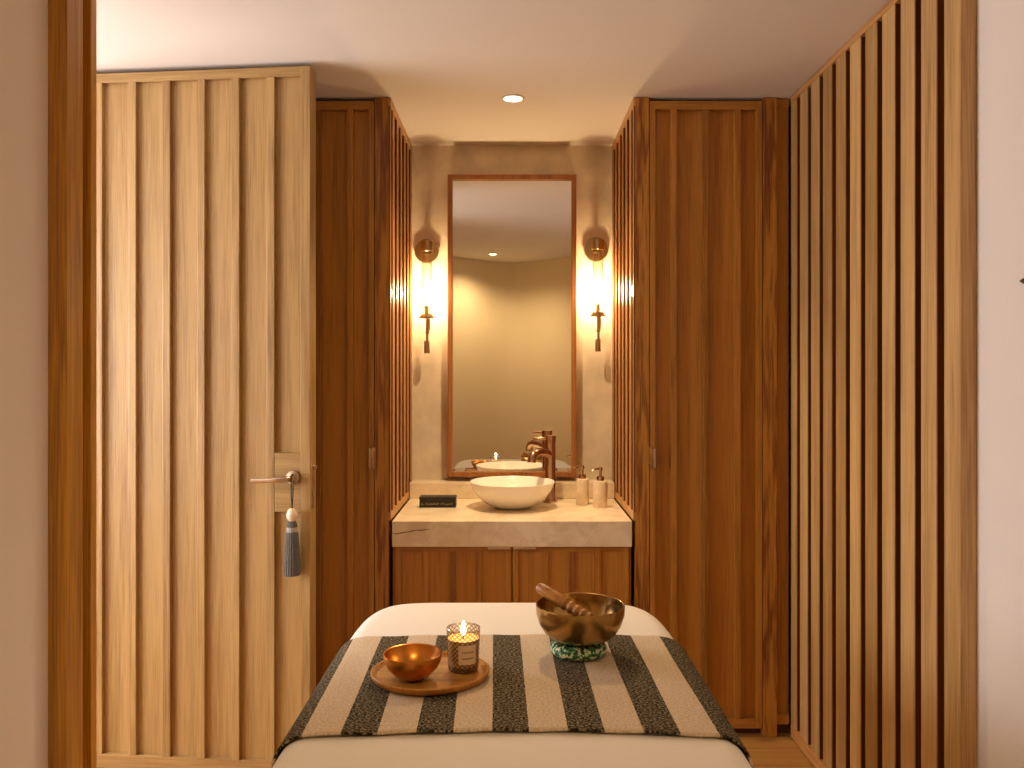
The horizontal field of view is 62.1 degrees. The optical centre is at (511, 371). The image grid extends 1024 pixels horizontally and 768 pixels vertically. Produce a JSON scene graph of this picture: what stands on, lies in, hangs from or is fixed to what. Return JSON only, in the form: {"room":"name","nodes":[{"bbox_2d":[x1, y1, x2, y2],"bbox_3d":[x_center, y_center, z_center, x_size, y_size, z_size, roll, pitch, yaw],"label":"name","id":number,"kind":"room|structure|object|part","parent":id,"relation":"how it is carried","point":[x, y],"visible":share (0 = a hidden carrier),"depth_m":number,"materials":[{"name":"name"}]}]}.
{"room":"spa treatment room","nodes":[
{"label":"spa treatment room","id":0,"kind":"room"},
{"bbox_2d":[0,0,47,767],"bbox_3d":[-1.420,0.176,1.715,0.640,2.500,4.630,0,0,0],"label":"wall","id":1,"kind":"structure","parent":0,"point":[23,23],"depth_m":1.91,"materials":[{"name":"white paint"}]},
{"bbox_2d":[48,0,96,767],"bbox_3d":[-1.177,0.177,2.087,0.245,2.498,0.145,0,0,0],"label":"trim","id":2,"kind":"structure","parent":1,"relation":"attached to","point":[72,24],"depth_m":2.04,"materials":[{"name":"brown wood"}]},
{"bbox_2d":[97,66,316,767],"bbox_3d":[-1.141,0.172,2.973,0.921,2.457,0.128,0,0,6],"label":"door","id":3,"kind":"structure","parent":1,"relation":"in","point":[206,179],"depth_m":2.98,"materials":[{"name":"brown wood"}]},
{"bbox_3d":[-1.147,1.376,3.007,0.842,0.050,0.060,0,0,6],"label":"rail","id":4,"kind":"part","parent":3,"relation":"part of","materials":[{"name":"brown wood"}]},
{"bbox_3d":[-1.147,-1.040,3.007,0.842,0.033,0.060,0,0,6],"label":"rail","id":5,"kind":"part","parent":3,"relation":"part of","materials":[{"name":"brown wood"}]},
{"bbox_3d":[-0.810,0.364,2.910,0.153,0.049,0.068,0,0,6],"label":"handle","id":6,"kind":"part","parent":3,"relation":"part of","materials":[{"name":"brown metal"}]},
{"bbox_2d":[283,474,300,576],"bbox_3d":[-0.751,0.521,2.906,0.059,0.345,0.059,0,0,0],"label":"tassel","id":7,"kind":"object","parent":3,"relation":"hanging from","point":[292,561],"visible":1,"depth_m":2.89,"materials":[{"name":"grey fabric"}]},
{"bbox_3d":[-0.752,0.407,2.905,0.008,0.118,0.030,0,0,0],"label":"cord","id":8,"kind":"part","parent":7,"relation":"part of","materials":[{"name":"beige fabric"}]},
{"bbox_3d":[-0.693,0.411,2.960,0.002,0.120,0.024,0,0,6],"label":"strike plate","id":9,"kind":"part","parent":3,"relation":"part of","materials":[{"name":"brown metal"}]},
{"bbox_2d":[97,0,888,144],"bbox_3d":[-1.150,-1.099,1.750,4.900,0.050,5.300,0,0,0],"label":"ceiling","id":10,"kind":"structure","parent":0,"point":[445,67],"depth_m":2.84,"materials":[{"name":"white paint"}]},
{"bbox_2d":[501,94,524,102],"bbox_3d":[0.004,-1.071,3.330,0.092,0.005,0.092,0,0,0],"label":"recessed light","id":11,"kind":"object","parent":10,"relation":"in","point":[512,98],"visible":1,"depth_m":3.32,"materials":[{"name":"white metal"}]},
{"bbox_2d":[407,145,616,501],"bbox_3d":[-0.225,0.176,4.070,3.050,2.500,0.080,0,0,0],"label":"wall","id":12,"kind":"structure","parent":0,"point":[431,164],"depth_m":4.03,"materials":[{"name":"beige paint"}]},
{"bbox_2d":[415,239,438,352],"bbox_3d":[-0.403,-0.358,3.969,0.115,0.542,0.120,0,0,0],"label":"wall sconce","id":13,"kind":"object","parent":12,"relation":"attached to","point":[426,250],"visible":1,"depth_m":3.94,"materials":[{"name":"gold metal"}]},
{"bbox_3d":[-0.395,-0.280,3.945,0.071,0.064,0.071,0,0,0],"label":"dish","id":14,"kind":"part","parent":13,"relation":"part of","materials":[{"name":"gold metal"}]},
{"bbox_3d":[-0.394,-0.169,3.945,0.028,0.163,0.026,0,0,0],"label":"stem","id":15,"kind":"part","parent":13,"relation":"part of","materials":[{"name":"gold metal"}]},
{"bbox_3d":[-0.395,-0.374,3.945,0.025,0.128,0.025,0,0,0],"label":"bulb","id":16,"kind":"part","parent":13,"relation":"part of","materials":[{"name":"white glass"}]},
{"bbox_3d":[-0.403,-0.572,4.019,0.115,0.115,0.021,0,0,0],"label":"plate","id":17,"kind":"part","parent":13,"relation":"part of","materials":[{"name":"gold metal"}]},
{"bbox_2d":[448,174,575,476],"bbox_3d":[0.000,-0.216,3.990,0.600,1.408,0.071,0,0,0],"label":"wall mirror","id":18,"kind":"object","parent":12,"relation":"attached to","point":[512,237],"visible":0.99,"depth_m":3.98,"materials":[{"name":"brown mirror"}]},
{"bbox_2d":[584,237,607,351],"bbox_3d":[0.398,-0.366,3.969,0.115,0.542,0.120,0,0,0],"label":"wall sconce","id":19,"kind":"object","parent":12,"relation":"attached to","point":[595,248],"visible":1,"depth_m":3.94,"materials":[{"name":"gold metal"}]},
{"bbox_3d":[0.398,-0.580,4.019,0.115,0.115,0.021,0,0,0],"label":"plate","id":20,"kind":"part","parent":19,"relation":"part of","materials":[{"name":"gold metal"}]},
{"bbox_3d":[0.400,-0.176,3.945,0.028,0.163,0.026,0,0,0],"label":"stem","id":21,"kind":"part","parent":19,"relation":"part of","materials":[{"name":"gold metal"}]},
{"bbox_3d":[0.399,-0.288,3.945,0.071,0.064,0.071,0,0,0],"label":"dish","id":22,"kind":"part","parent":19,"relation":"part of","materials":[{"name":"gold metal"}]},
{"bbox_3d":[0.399,-0.382,3.945,0.025,0.128,0.025,0,0,0],"label":"bulb","id":23,"kind":"part","parent":19,"relation":"part of","materials":[{"name":"white glass"}]},
{"bbox_2d":[736,723,814,767],"bbox_3d":[-1.150,1.451,1.750,4.900,0.050,5.300,0,0,0],"label":"floor","id":24,"kind":"structure","parent":0,"point":[781,751],"depth_m":3.19,"materials":[{"name":"brown wood"}]},
{"bbox_2d":[316,98,411,686],"bbox_3d":[-1.044,0.177,3.663,1.142,2.497,0.730,0,0,0],"label":"tall cabinet","id":25,"kind":"object","parent":24,"relation":"on","point":[364,148],"visible":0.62,"depth_m":3.35,"materials":[{"name":"brown wood"}]},
{"bbox_3d":[-0.758,-1.042,3.334,0.396,0.033,0.026,0,0,0],"label":"rail","id":26,"kind":"part","parent":25,"relation":"part of","materials":[{"name":"brown wood"}]},
{"bbox_3d":[-0.758,0.167,3.351,0.438,2.452,0.010,0,0,0],"label":"door panel","id":27,"kind":"part","parent":25,"relation":"part of","materials":[{"name":"brown wood"}]},
{"bbox_3d":[-0.545,0.336,3.311,0.025,0.081,0.026,0,0,0],"label":"handle","id":28,"kind":"part","parent":25,"relation":"part of","materials":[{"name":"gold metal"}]},
{"bbox_3d":[-0.509,0.177,3.345,0.054,2.497,0.050,0,0,0],"label":"corner post","id":29,"kind":"part","parent":25,"relation":"part of","materials":[{"name":"brown wood"}]},
{"bbox_3d":[-0.487,0.565,3.674,0.026,0.032,0.706,0,0,0],"label":"rail","id":30,"kind":"part","parent":25,"relation":"part of","materials":[{"name":"brown wood"}]},
{"bbox_3d":[-0.487,-1.055,3.674,0.026,0.030,0.706,0,0,0],"label":"rail","id":31,"kind":"part","parent":25,"relation":"part of","materials":[{"name":"brown wood"}]},
{"bbox_2d":[272,603,751,767],"bbox_3d":[0.000,1.070,1.790,0.938,0.712,1.858,0,0,0],"label":"bed","id":32,"kind":"object","parent":24,"relation":"on","point":[483,749],"visible":0.41,"depth_m":1.64,"materials":[{"name":"white fabric"}]},
{"bbox_2d":[271,634,752,767],"bbox_3d":[0.000,0.820,1.979,0.965,0.235,0.622,0,0,0],"label":"striped throw","id":33,"kind":"object","parent":32,"relation":"on","point":[641,684],"visible":0.88,"depth_m":1.85,"materials":[{"name":"fabric"}]},
{"bbox_2d":[370,651,489,695],"bbox_3d":[-0.188,0.693,1.958,0.272,0.019,0.255,0,0,0],"label":"wooden tray","id":34,"kind":"object","parent":33,"relation":"on","point":[441,681],"visible":0.63,"depth_m":1.91,"materials":[{"name":"brown wood"}]},
{"bbox_2d":[383,643,441,681],"bbox_3d":[-0.224,0.663,1.918,0.133,0.060,0.133,0,0,0],"label":"bowl","id":35,"kind":"object","parent":34,"relation":"on","point":[411,662],"visible":1,"depth_m":1.91,"materials":[{"name":"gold metal"}]},
{"bbox_2d":[446,621,479,673],"bbox_3d":[-0.114,0.636,1.982,0.079,0.114,0.079,0,0,0],"label":"glass candle","id":36,"kind":"object","parent":34,"relation":"on","point":[463,647],"visible":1,"depth_m":1.95,"materials":[{"name":"glass"}]},
{"bbox_3d":[-0.114,0.687,1.982,0.067,0.012,0.067,0,0,0],"label":"glass","id":37,"kind":"part","parent":36,"relation":"part of","materials":[{"name":"glass"}]},
{"bbox_2d":[550,640,606,660],"bbox_3d":[0.165,0.686,2.118,0.142,0.033,0.142,0,0,0],"label":"cushion","id":38,"kind":"object","parent":33,"relation":"on","point":[566,652],"visible":0.71,"depth_m":2.06,"materials":[{"name":"green fabric"}]},
{"bbox_2d":[536,592,624,645],"bbox_3d":[0.170,0.626,2.118,0.221,0.097,0.221,0,0,0],"label":"bowl","id":39,"kind":"object","parent":38,"relation":"on","point":[565,628],"visible":0.97,"depth_m":2.04,"materials":[{"name":"brown metal"}]},
{"bbox_2d":[536,583,594,615],"bbox_3d":[0.149,0.592,2.137,0.207,0.097,0.033,0,0,35],"label":"mallet","id":40,"kind":"object","parent":39,"relation":"in","point":[560,600],"visible":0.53,"depth_m":2.14,"materials":[{"name":"brown wood"}]},
{"bbox_3d":[0.102,0.571,2.171,0.093,0.057,0.032,0,0,37],"label":"handle","id":41,"kind":"part","parent":40,"relation":"part of","materials":[{"name":"brown wood"}]},
{"bbox_2d":[393,547,630,605],"bbox_3d":[0.000,1.055,3.669,0.945,0.742,0.702,0,0,0],"label":"vanity cabinet","id":42,"kind":"object","parent":24,"relation":"on","point":[420,574],"visible":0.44,"depth_m":3.35,"materials":[{"name":"brown wood"}]},
{"bbox_3d":[-0.231,1.022,3.361,0.456,0.668,0.015,0,0,0],"label":"door","id":43,"kind":"part","parent":42,"relation":"part of","materials":[{"name":"brown wood"}]},
{"bbox_3d":[-0.231,0.697,3.349,0.412,0.018,0.012,0,0,0],"label":"rail","id":44,"kind":"part","parent":42,"relation":"part of","materials":[{"name":"brown wood"}]},
{"bbox_3d":[-0.049,0.689,3.336,0.090,0.010,0.036,0,0,0],"label":"handle","id":45,"kind":"part","parent":42,"relation":"part of","materials":[{"name":"gold metal"}]},
{"bbox_2d":[392,480,631,546],"bbox_3d":[0.000,0.596,3.670,0.941,0.173,0.714,0,0,0],"label":"countertop","id":46,"kind":"structure","parent":42,"relation":"on","point":[473,522],"depth_m":3.31,"materials":[{"name":"beige stone"}]},
{"bbox_2d":[419,495,456,507],"bbox_3d":[-0.320,0.559,3.680,0.157,0.044,0.074,0,0,0],"label":"sign plaque","id":47,"kind":"object","parent":46,"relation":"on","point":[425,501],"visible":1,"depth_m":3.65,"materials":[{"name":"black"}]},
{"bbox_3d":[-0.320,0.542,3.680,0.157,0.010,0.074,0,0,0],"label":"lid","id":48,"kind":"part","parent":47,"relation":"part of","materials":[{"name":"black"}]},
{"bbox_2d":[470,476,554,509],"bbox_3d":[0.001,0.525,3.660,0.367,0.112,0.367,0,0,0],"label":"washbasin","id":49,"kind":"object","parent":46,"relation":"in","point":[500,492],"visible":1,"depth_m":3.55,"materials":[{"name":"white ceramic"}]},
{"bbox_2d":[528,435,557,502],"bbox_3d":[0.126,0.432,3.766,0.073,0.299,0.192,0,0,43],"label":"tap","id":50,"kind":"object","parent":46,"relation":"on","point":[549,452],"visible":0.98,"depth_m":3.79,"materials":[{"name":"gold metal"}]},
{"bbox_3d":[0.124,0.365,3.748,0.038,0.062,0.165,0,0,37],"label":"spout","id":51,"kind":"part","parent":50,"relation":"part of","materials":[{"name":"gold metal"}]},
{"bbox_3d":[0.145,0.299,3.807,0.105,0.033,0.053,0,0,-7],"label":"lever","id":52,"kind":"part","parent":50,"relation":"part of","materials":[{"name":"gold metal"}]},
{"bbox_2d":[574,465,588,504],"bbox_3d":[0.303,0.496,3.735,0.069,0.171,0.057,0,0,0],"label":"soap dispenser","id":53,"kind":"object","parent":46,"relation":"on","point":[582,483],"visible":1,"depth_m":3.71,"materials":[{"name":"ceramic"}]},
{"bbox_2d":[576,478,588,504],"bbox_3d":[0.309,0.525,3.735,0.057,0.114,0.057,0,0,0],"label":"bottle","id":54,"kind":"object","parent":53,"relation":"attached to","point":[582,484],"depth_m":3.71,"materials":[{"name":"ceramic"}]},
{"bbox_2d":[592,467,607,507],"bbox_3d":[0.376,0.496,3.665,0.071,0.171,0.062,0,0,0],"label":"soap dispenser","id":55,"kind":"object","parent":46,"relation":"on","point":[600,486],"visible":1,"depth_m":3.64,"materials":[{"name":"ceramic"}]},
{"bbox_2d":[593,480,607,507],"bbox_3d":[0.381,0.525,3.665,0.062,0.114,0.062,0,0,0],"label":"bottle","id":56,"kind":"object","parent":55,"relation":"attached to","point":[600,487],"depth_m":3.64,"materials":[{"name":"ceramic"}]},
{"bbox_3d":[0.049,0.689,3.336,0.090,0.010,0.036,0,0,0],"label":"handle","id":57,"kind":"part","parent":42,"relation":"part of","materials":[{"name":"gold metal"}]},
{"bbox_3d":[0.231,1.022,3.361,0.456,0.668,0.015,0,0,0],"label":"door","id":58,"kind":"part","parent":42,"relation":"part of","materials":[{"name":"brown wood"}]},
{"bbox_3d":[0.231,0.697,3.349,0.412,0.018,0.012,0,0,0],"label":"rail","id":59,"kind":"part","parent":42,"relation":"part of","materials":[{"name":"brown wood"}]},
{"bbox_2d":[612,98,788,736],"bbox_3d":[0.781,0.177,3.663,0.614,2.497,0.730,0,0,0],"label":"tall cabinet","id":60,"kind":"object","parent":24,"relation":"on","point":[700,188],"visible":0.89,"depth_m":3.35,"materials":[{"name":"brown wood"}]},
{"bbox_3d":[0.487,-1.055,3.674,0.026,0.030,0.706,0,0,0],"label":"rail","id":61,"kind":"part","parent":60,"relation":"part of","materials":[{"name":"brown wood"}]},
{"bbox_3d":[0.487,0.565,3.674,0.026,0.032,0.706,0,0,0],"label":"rail","id":62,"kind":"part","parent":60,"relation":"part of","materials":[{"name":"brown wood"}]},
{"bbox_3d":[0.509,0.177,3.345,0.054,2.497,0.050,0,0,0],"label":"corner post","id":63,"kind":"part","parent":60,"relation":"part of","materials":[{"name":"brown wood"}]},
{"bbox_3d":[0.545,0.336,3.311,0.025,0.081,0.026,0,0,0],"label":"handle","id":64,"kind":"part","parent":60,"relation":"part of","materials":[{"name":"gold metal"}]},
{"bbox_3d":[0.758,0.167,3.351,0.438,2.452,0.010,0,0,0],"label":"door panel","id":65,"kind":"part","parent":60,"relation":"part of","materials":[{"name":"brown wood"}]},
{"bbox_3d":[0.758,-1.042,3.334,0.396,0.033,0.026,0,0,0],"label":"rail","id":66,"kind":"part","parent":60,"relation":"part of","materials":[{"name":"brown wood"}]},
{"bbox_3d":[0.758,1.375,3.334,0.396,0.037,0.026,0,0,0],"label":"rail","id":67,"kind":"part","parent":60,"relation":"part of","materials":[{"name":"brown wood"}]},
{"bbox_3d":[1.008,0.177,3.340,0.055,2.497,0.040,0,0,0],"label":"post","id":68,"kind":"part","parent":60,"relation":"part of","materials":[{"name":"brown wood"}]},
{"bbox_3d":[1.061,0.171,3.347,0.050,2.420,0.014,0,0,0],"label":"filler panel","id":69,"kind":"part","parent":60,"relation":"part of","materials":[{"name":"brown wood"}]},
{"bbox_3d":[1.061,1.361,3.343,0.050,0.040,0.022,0,0,0],"label":"filler rail","id":70,"kind":"part","parent":60,"relation":"part of","materials":[{"name":"brown wood"}]},
{"bbox_3d":[1.061,-1.054,3.343,0.050,0.032,0.022,0,0,0],"label":"filler rail","id":71,"kind":"part","parent":60,"relation":"part of","materials":[{"name":"brown wood"}]},
{"bbox_2d":[788,0,1023,767],"bbox_3d":[1.178,0.176,1.715,0.100,2.500,4.630,0,0,0],"label":"wall","id":72,"kind":"structure","parent":0,"point":[999,23],"depth_m":1.98,"materials":[{"name":"white paint"}]},
{"bbox_2d":[791,0,975,767],"bbox_3d":[1.107,0.177,2.690,0.040,2.497,1.256,0,0,0],"label":"wall panel","id":73,"kind":"object","parent":72,"relation":"attached to","point":[883,134],"visible":1,"depth_m":2.46,"materials":[{"name":"brown wood"}]},
{"bbox_3d":[1.099,1.397,2.729,0.025,0.046,1.176,0,0,0],"label":"rail","id":74,"kind":"part","parent":73,"relation":"part of","materials":[{"name":"brown wood"}]},
{"bbox_3d":[1.099,-1.060,2.729,0.025,0.023,1.176,0,0,0],"label":"rail","id":75,"kind":"part","parent":73,"relation":"part of","materials":[{"name":"brown wood"}]},
{"bbox_3d":[1.107,0.177,2.102,0.039,2.497,0.079,0,0,0],"label":"post","id":76,"kind":"part","parent":73,"relation":"part of","materials":[{"name":"brown wood"}]}
]}

